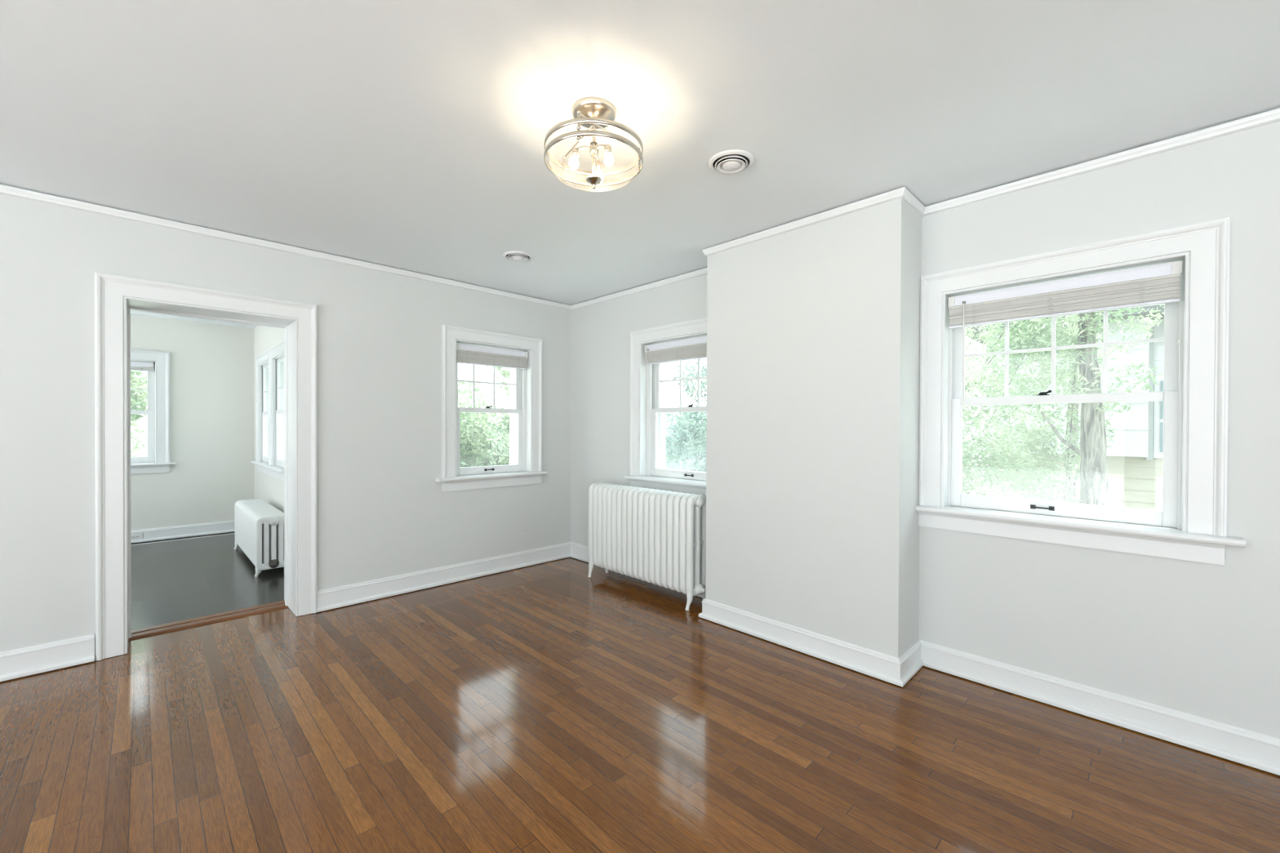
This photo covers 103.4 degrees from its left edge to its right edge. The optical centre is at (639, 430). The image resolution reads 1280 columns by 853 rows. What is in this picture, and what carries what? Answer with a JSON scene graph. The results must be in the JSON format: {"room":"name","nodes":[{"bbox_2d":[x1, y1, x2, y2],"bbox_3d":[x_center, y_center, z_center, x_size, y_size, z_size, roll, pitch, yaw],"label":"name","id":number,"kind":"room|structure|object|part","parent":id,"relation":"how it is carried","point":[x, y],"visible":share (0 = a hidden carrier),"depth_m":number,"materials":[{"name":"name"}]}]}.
{"room":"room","nodes":[
{"label":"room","id":0,"kind":"room"},
{"bbox_2d":[130,314,253,534],"bbox_3d":[-6.304,-0.015,5.000,4.547,2.500,0.300,0,1,-45],"label":"wall","id":1,"kind":"structure","parent":0,"point":[211,366],"depth_m":5.93,"materials":[{"name":"paint"}]},
{"bbox_2d":[130,532,142,539],"bbox_3d":[-5.529,1.160,5.536,0.116,0.068,0.006,0,1,-45],"label":"power outlet","id":2,"kind":"object","parent":1,"relation":"attached to","point":[134,535],"visible":0.89,"depth_m":5.54,"materials":[{"name":"white plastic"}]},
{"bbox_2d":[130,349,176,474],"bbox_3d":[-5.772,-0.205,5.502,1.049,1.361,0.410,0,1,-45],"label":"window","id":3,"kind":"structure","parent":1,"relation":"in","point":[157,411],"depth_m":5.68,"materials":[{"name":"white wood"}]},
{"bbox_3d":[-5.776,-0.475,5.505,0.681,0.585,0.036,0,1,-45],"label":"sash","id":4,"kind":"part","parent":3,"relation":"part of","materials":[{"name":"white wood"}]},
{"bbox_3d":[-5.748,0.070,5.478,0.681,0.582,0.036,0,1,-45],"label":"sash","id":5,"kind":"part","parent":3,"relation":"part of","materials":[{"name":"white wood"}]},
{"bbox_2d":[130,361,153,393],"bbox_3d":[-5.699,-0.481,5.427,0.690,0.548,0.042,0,1,-45],"label":"window blind","id":6,"kind":"object","parent":3,"relation":"attached to","point":[135,366],"visible":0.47,"depth_m":5.59,"materials":[{"name":"metal"}]},
{"bbox_3d":[-5.700,-0.665,5.427,0.680,0.011,0.027,0,1,-45],"label":"rail","id":7,"kind":"part","parent":6,"relation":"part of","materials":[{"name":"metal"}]},
{"bbox_2d":[130,520,235,542],"bbox_3d":[-6.299,1.164,4.784,4.248,0.134,0.035,0,1,-45],"label":"baseboard","id":8,"kind":"structure","parent":1,"relation":"attached to","point":[202,529],"depth_m":5.82,"materials":[{"name":"white wood"}]},
{"bbox_2d":[131,533,235,545],"bbox_3d":[-5.596,1.234,5.304,2.380,0.004,0.012,0,1,-45],"label":"trim","id":9,"kind":"structure","parent":1,"relation":"attached to","point":[233,533],"depth_m":5.71,"materials":[{"name":"white wood"}]},
{"bbox_2d":[253,324,284,512],"bbox_3d":[-3.491,-0.005,5.171,0.300,2.500,3.406,0,1,-45],"label":"wall","id":10,"kind":"structure","parent":0,"point":[268,488],"depth_m":5.68,"materials":[{"name":"paint"}]},
{"bbox_2d":[251,349,270,475],"bbox_3d":[-4.159,-0.197,5.827,0.410,1.353,0.900,0,1,-45],"label":"window","id":11,"kind":"structure","parent":10,"relation":"in","point":[261,360],"depth_m":5.94,"materials":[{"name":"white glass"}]},
{"bbox_3d":[-4.252,-0.253,5.706,0.032,1.240,0.860,0,1,-45],"label":"casing","id":12,"kind":"part","parent":11,"relation":"part of","materials":[{"name":"white wood"}]},
{"bbox_3d":[-4.212,-0.471,5.743,0.036,0.585,0.608,0,1,-45],"label":"sash","id":13,"kind":"part","parent":11,"relation":"part of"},
{"bbox_3d":[-4.220,0.075,5.741,0.036,0.582,0.608,0,1,-45],"label":"sash","id":14,"kind":"part","parent":11,"relation":"part of","materials":[{"name":"white wood"}]},
{"bbox_2d":[263,340,284,480],"bbox_3d":[-3.520,-0.190,5.178,0.410,1.353,0.920,0,1,-45],"label":"window","id":15,"kind":"structure","parent":10,"relation":"in","point":[276,353],"depth_m":5.33,"materials":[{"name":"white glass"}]},
{"bbox_3d":[-3.642,-0.247,5.086,0.032,1.240,0.880,0,1,-45],"label":"casing","id":16,"kind":"part","parent":15,"relation":"part of","materials":[{"name":"white wood"}]},
{"bbox_3d":[-3.610,0.081,5.121,0.036,0.582,0.628,0,1,-45],"label":"sash","id":17,"kind":"part","parent":15,"relation":"part of","materials":[{"name":"white wood"}]},
{"bbox_3d":[-3.602,-0.464,5.123,0.036,0.585,0.628,0,1,-45],"label":"sash","id":18,"kind":"part","parent":15,"relation":"part of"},
{"bbox_2d":[0,183,571,660],"bbox_3d":[-2.951,0.011,3.060,6.600,2.500,0.360,0,1,-45],"label":"wall","id":19,"kind":"structure","parent":0,"point":[383,511],"depth_m":3.52,"materials":[{"name":"paint"}]},
{"bbox_2d":[0,633,94,681],"bbox_3d":[-4.076,1.189,1.688,3.068,0.140,0.035,0,1,-45],"label":"baseboard","id":20,"kind":"structure","parent":19,"relation":"attached to","point":[49,656],"depth_m":2.64,"materials":[{"name":"white wood"}]},
{"bbox_2d":[94,271,317,660],"bbox_3d":[-2.743,0.198,3.268,1.044,2.125,0.424,0,1,-45],"label":"door frame","id":21,"kind":"structure","parent":19,"relation":"in","point":[115,295],"depth_m":3.07,"materials":[{"name":"wood"}]},
{"bbox_2d":[0,184,571,310],"bbox_3d":[-2.919,-1.209,2.811,6.301,0.040,0.024,0,1,-45],"label":"trim","id":22,"kind":"structure","parent":19,"relation":"attached to","point":[4,189],"depth_m":3.19,"materials":[{"name":"white wood"}]},
{"bbox_2d":[315,542,570,612],"bbox_3d":[-1.461,1.183,4.265,2.191,0.140,0.035,0,1,-45],"label":"baseboard","id":23,"kind":"structure","parent":19,"relation":"attached to","point":[366,591],"depth_m":4.06,"materials":[{"name":"white wood"}]},
{"bbox_2d":[435,324,547,491],"bbox_3d":[-1.400,-0.182,4.565,1.029,1.361,0.470,0,1,-45],"label":"window","id":24,"kind":"structure","parent":19,"relation":"in","point":[525,466],"depth_m":4.53,"materials":[{"name":"white wood"}]},
{"bbox_3d":[-1.376,-0.452,4.554,0.661,0.585,0.036,0,1,-45],"label":"sash","id":25,"kind":"part","parent":24,"relation":"part of","materials":[{"name":"clear glass"}]},
{"bbox_3d":[-1.348,0.094,4.527,0.661,0.582,0.036,0,1,-45],"label":"sash","id":26,"kind":"part","parent":24,"relation":"part of","materials":[{"name":"white wood"}]},
{"bbox_2d":[456,342,528,410],"bbox_3d":[-1.299,-0.457,4.476,0.690,0.548,0.042,0,1,-45],"label":"window blind","id":27,"kind":"object","parent":24,"relation":"attached to","point":[465,353],"visible":0.91,"depth_m":4.45,"materials":[{"name":"metal"}]},
{"bbox_3d":[-1.300,-0.573,4.477,0.680,0.011,0.027,0,1,-45],"label":"rail","id":28,"kind":"part","parent":27,"relation":"part of","materials":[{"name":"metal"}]},
{"bbox_2d":[0,0,1279,328],"bbox_3d":[-1.579,-1.300,1.665,6.600,0.150,11.666,0,1,-45],"label":"ceiling","id":29,"kind":"structure","parent":0,"point":[405,135],"depth_m":1.92,"materials":[{"name":"paint"}]},
{"bbox_2d":[502,250,533,262],"bbox_3d":[-0.862,-1.220,3.573,0.204,0.026,0.204,0,1,-45],"label":"ceiling vent","id":30,"kind":"object","parent":29,"relation":"in","point":[513,255],"visible":1,"depth_m":3.54,"materials":[{"name":"metal"}]},
{"bbox_2d":[543,97,643,189],"bbox_3d":[-0.176,-1.072,1.934,0.376,0.297,0.376,0,1,-45],"label":"ceiling lamp","id":31,"kind":"object","parent":29,"relation":"attached to","point":[590,113],"visible":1,"depth_m":1.90,"materials":[{"name":"silver metal"}]},
{"bbox_3d":[-0.249,-1.011,1.907,0.038,0.052,0.038,0,1,-45],"label":"bulb","id":32,"kind":"part","parent":31,"relation":"part of","materials":[{"name":"beige glass"}]},
{"bbox_3d":[-0.243,-1.094,1.996,0.187,0.165,0.015,1,0,41],"label":"ring post","id":33,"kind":"part","parent":31,"relation":"part of","materials":[{"name":"silver metal"}]},
{"bbox_3d":[-0.217,-1.056,1.921,0.086,0.051,0.028,0,0,-25],"label":"lamp arm","id":34,"kind":"part","parent":31,"relation":"part of","materials":[{"name":"silver metal"}]},
{"bbox_3d":[-0.193,-1.093,1.843,0.015,0.165,0.187,0,0,13],"label":"ring post","id":35,"kind":"part","parent":31,"relation":"part of","materials":[{"name":"silver metal"}]},
{"bbox_3d":[-0.176,-1.066,1.934,0.036,0.220,0.036,0,1,-45],"label":"stem","id":36,"kind":"part","parent":31,"relation":"part of","materials":[{"name":"silver metal"}]},
{"bbox_3d":[-0.166,-1.056,1.976,0.028,0.051,0.086,0,0,5],"label":"lamp arm","id":37,"kind":"part","parent":31,"relation":"part of","materials":[{"name":"silver metal"}]},
{"bbox_3d":[-0.163,-1.011,2.011,0.038,0.052,0.038,0,1,-45],"label":"bulb","id":38,"kind":"part","parent":31,"relation":"part of","materials":[{"name":"beige glass"}]},
{"bbox_3d":[-0.141,-1.056,1.908,0.028,0.051,0.086,0,1,-45],"label":"lamp arm","id":39,"kind":"part","parent":31,"relation":"part of","materials":[{"name":"silver metal"}]},
{"bbox_3d":[-0.116,-1.010,1.884,0.038,0.052,0.038,0,1,-45],"label":"bulb","id":40,"kind":"part","parent":31,"relation":"part of","materials":[{"name":"beige glass"}]},
{"bbox_3d":[-0.088,-1.093,1.961,0.187,0.165,0.015,0,0,-19],"label":"ring post","id":41,"kind":"part","parent":31,"relation":"part of","materials":[{"name":"silver metal"}]},
{"bbox_2d":[708,149,754,173],"bbox_3d":[0.414,-1.207,2.296,0.204,0.026,0.204,0,1,-45],"label":"ceiling vent","id":42,"kind":"object","parent":29,"relation":"in","point":[733,161],"visible":1,"depth_m":2.27,"materials":[{"name":"metal"}]},
{"bbox_2d":[0,531,1279,852],"bbox_3d":[-1.484,1.337,1.575,6.600,0.120,11.366,0,1,-45],"label":"floor","id":43,"kind":"structure","parent":0,"point":[548,707],"depth_m":2.05,"materials":[{"name":"brown wood"}]},
{"bbox_2d":[233,498,284,577],"bbox_3d":[-3.670,0.996,4.889,0.271,0.508,1.493,0,1,-45],"label":"radiator","id":44,"kind":"object","parent":43,"relation":"on","point":[259,525],"visible":0.94,"depth_m":4.43,"materials":[{"name":"white metal"}]},
{"bbox_3d":[-4.218,1.183,5.292,0.056,0.123,0.047,0,1,-45],"label":"leg","id":45,"kind":"part","parent":44,"relation":"part of","materials":[{"name":"white metal"}]},
{"bbox_3d":[-3.277,1.193,4.336,0.056,0.123,0.047,0,1,-45],"label":"leg","id":46,"kind":"part","parent":44,"relation":"part of","materials":[{"name":"white metal"}]},
{"bbox_2d":[587,482,706,610],"bbox_3d":[0.022,0.866,4.030,0.230,0.810,1.253,0,1,-45],"label":"radiator","id":47,"kind":"object","parent":43,"relation":"on","point":[656,536],"visible":0.99,"depth_m":3.83,"materials":[{"name":"white metal"}]},
{"bbox_3d":[-0.425,1.188,4.366,0.062,0.159,0.047,0,1,-45],"label":"leg","id":48,"kind":"part","parent":47,"relation":"part of","materials":[{"name":"white metal"}]},
{"bbox_3d":[0.348,1.196,3.581,0.062,0.159,0.047,0,1,-45],"label":"leg","id":49,"kind":"part","parent":47,"relation":"part of","materials":[{"name":"white metal"}]},
{"bbox_3d":[0.467,1.195,3.699,0.062,0.159,0.047,0,1,-45],"label":"leg","id":50,"kind":"part","parent":47,"relation":"part of","materials":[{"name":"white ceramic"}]},
{"bbox_2d":[705,197,921,657],"bbox_3d":[0.995,0.027,3.100,0.323,2.500,1.226,0,1,-45],"label":"wall","id":51,"kind":"structure","parent":0,"point":[813,331],"depth_m":2.84,"materials":[{"name":"paint"}]},
{"bbox_2d":[702,186,925,256],"bbox_3d":[0.992,-1.195,3.084,0.347,0.040,1.272,0,1,-45],"label":"trim","id":52,"kind":"structure","parent":51,"relation":"attached to","point":[903,193],"depth_m":2.80,"materials":[{"name":"white wood"}]},
{"bbox_2d":[570,120,1279,738],"bbox_3d":[2.086,0.035,2.436,0.300,2.500,7.600,0,1,-45],"label":"wall","id":53,"kind":"structure","parent":0,"point":[1197,638],"depth_m":2.20,"materials":[{"name":"paint"}]},
{"bbox_2d":[570,267,706,310],"bbox_3d":[-0.007,-1.207,4.328,0.024,0.040,1.950,0,1,-45],"label":"trim","id":54,"kind":"structure","parent":53,"relation":"attached to","point":[704,271],"depth_m":4.28,"materials":[{"name":"white wood"}]},
{"bbox_2d":[624,317,706,497],"bbox_3d":[0.376,-0.172,4.149,0.410,1.361,1.040,0,1,-45],"label":"window","id":55,"kind":"structure","parent":53,"relation":"in","point":[647,469],"depth_m":4.33,"materials":[{"name":"white wood"}]},
{"bbox_2d":[644,336,706,415],"bbox_3d":[0.308,-0.423,4.066,0.049,0.598,0.755,0,1,-45],"label":"window blind","id":56,"kind":"object","parent":55,"relation":"attached to","point":[692,348],"visible":0.71,"depth_m":4.07,"materials":[{"name":"metal"}]},
{"bbox_3d":[0.313,-0.564,4.069,0.027,0.011,0.745,0,1,-45],"label":"rail","id":57,"kind":"part","parent":56,"relation":"part of","materials":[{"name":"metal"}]},
{"bbox_3d":[0.356,0.104,4.119,0.036,0.582,0.702,0,1,-45],"label":"sash","id":58,"kind":"part","parent":55,"relation":"part of","materials":[{"name":"white wood"}]},
{"bbox_3d":[0.389,-0.442,4.145,0.036,0.585,0.702,0,1,-45],"label":"sash","id":59,"kind":"part","parent":55,"relation":"part of","materials":[{"name":"clear glass"}]},
{"bbox_2d":[569,542,1279,775],"bbox_3d":[1.848,1.210,2.214,0.358,0.140,7.601,0,1,-45],"label":"baseboard","id":60,"kind":"structure","parent":53,"relation":"attached to","point":[1260,751],"depth_m":2.44,"materials":[{"name":"white wood"}]},
{"bbox_2d":[915,217,1245,564],"bbox_3d":[2.039,-0.155,2.462,0.410,1.361,1.146,0,1,-45],"label":"window","id":61,"kind":"structure","parent":53,"relation":"in","point":[1191,525],"depth_m":2.22,"materials":[{"name":"white wood"}]},
{"bbox_3d":[1.997,0.121,2.454,0.036,0.582,0.850,0,1,-45],"label":"sash","id":62,"kind":"part","parent":61,"relation":"part of","materials":[{"name":"white wood"}]},
{"bbox_2d":[948,260,1182,409],"bbox_3d":[1.949,-0.406,2.401,0.049,0.598,0.852,0,1,-45],"label":"window blind","id":63,"kind":"object","parent":61,"relation":"attached to","point":[1158,284],"visible":1,"depth_m":2.34,"materials":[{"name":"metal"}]},
{"bbox_3d":[1.939,-0.594,2.390,0.005,0.104,0.027,0,1,-45],"label":"ladder cord","id":64,"kind":"part","parent":63,"relation":"part of","materials":[{"name":"beige fabric"}]},
{"bbox_3d":[1.954,-0.547,2.405,0.027,0.011,0.842,0,1,-45],"label":"rail","id":65,"kind":"part","parent":63,"relation":"part of","materials":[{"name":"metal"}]},
{"bbox_3d":[2.155,-0.592,2.172,0.027,0.104,0.005,1,0,42],"label":"ladder cord","id":66,"kind":"part","parent":63,"relation":"part of","materials":[{"name":"beige fabric"}]},
{"bbox_3d":[2.237,-0.409,2.097,0.011,0.510,0.011,0,1,-45],"label":"pull cord","id":67,"kind":"part","parent":63,"relation":"part of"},
{"bbox_3d":[2.030,-0.425,2.481,0.036,0.585,0.850,0,1,-45],"label":"sash","id":68,"kind":"part","parent":61,"relation":"part of","materials":[{"name":"clear glass"}]},
{"bbox_2d":[922,107,1279,216],"bbox_3d":[3.090,-1.175,1.185,0.024,0.040,4.427,0,1,-45],"label":"trim","id":69,"kind":"structure","parent":53,"relation":"attached to","point":[1272,116],"depth_m":2.20,"materials":[{"name":"white wood"}]},
{"label":"outside","id":70,"kind":"structure","parent":0,"visible":0},
{"bbox_2d":[665,453,989,495],"bbox_3d":[-0.655,4.612,12.138,130.000,0.200,130.000,0,1,-45],"label":"ground","id":71,"kind":"structure","parent":70,"point":[673,454],"depth_m":39.17,"materials":[{"name":"green plant"}]},
{"bbox_2d":[130,370,146,457],"bbox_3d":[-9.294,1.394,8.459,2.662,6.214,2.711,0,1,-45],"label":"tree","id":72,"kind":"object","parent":71,"relation":"on","point":[135,401],"visible":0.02,"depth_m":8.72,"materials":[{"name":"green plant"}]},
{"bbox_2d":[457,366,509,467],"bbox_3d":[-3.439,1.354,11.414,4.697,6.309,3.432,0,1,-45],"label":"bushy tree","id":73,"kind":"object","parent":71,"relation":"on","point":[482,443],"visible":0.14,"depth_m":10.40,"materials":[{"name":"green plant"}]},
{"bbox_2d":[665,359,706,472],"bbox_3d":[1.287,1.349,12.538,4.247,6.344,4.442,1,0,42],"label":"tree","id":74,"kind":"object","parent":71,"relation":"on","point":[685,444],"visible":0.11,"depth_m":11.32,"materials":[{"name":"green plant"}]},
{"bbox_2d":[961,303,1164,506],"bbox_3d":[5.024,0.820,6.761,2.889,7.503,3.216,0,1,-45],"label":"leafy tree","id":75,"kind":"object","parent":71,"relation":"on","point":[1093,477],"visible":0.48,"depth_m":6.30,"materials":[{"name":"green plant"}]},
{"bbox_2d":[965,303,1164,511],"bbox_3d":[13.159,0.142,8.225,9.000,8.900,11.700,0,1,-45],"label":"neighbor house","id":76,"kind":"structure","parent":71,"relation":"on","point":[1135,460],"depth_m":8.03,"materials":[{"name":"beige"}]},
{"bbox_2d":[1062,314,1079,502],"bbox_3d":[6.740,0.399,8.066,1.256,8.338,1.913,0,1,-45],"label":"slender tree","id":77,"kind":"object","parent":71,"relation":"on","point":[1069,363],"visible":0.02,"depth_m":7.92,"materials":[{"name":"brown plant"}]}
]}

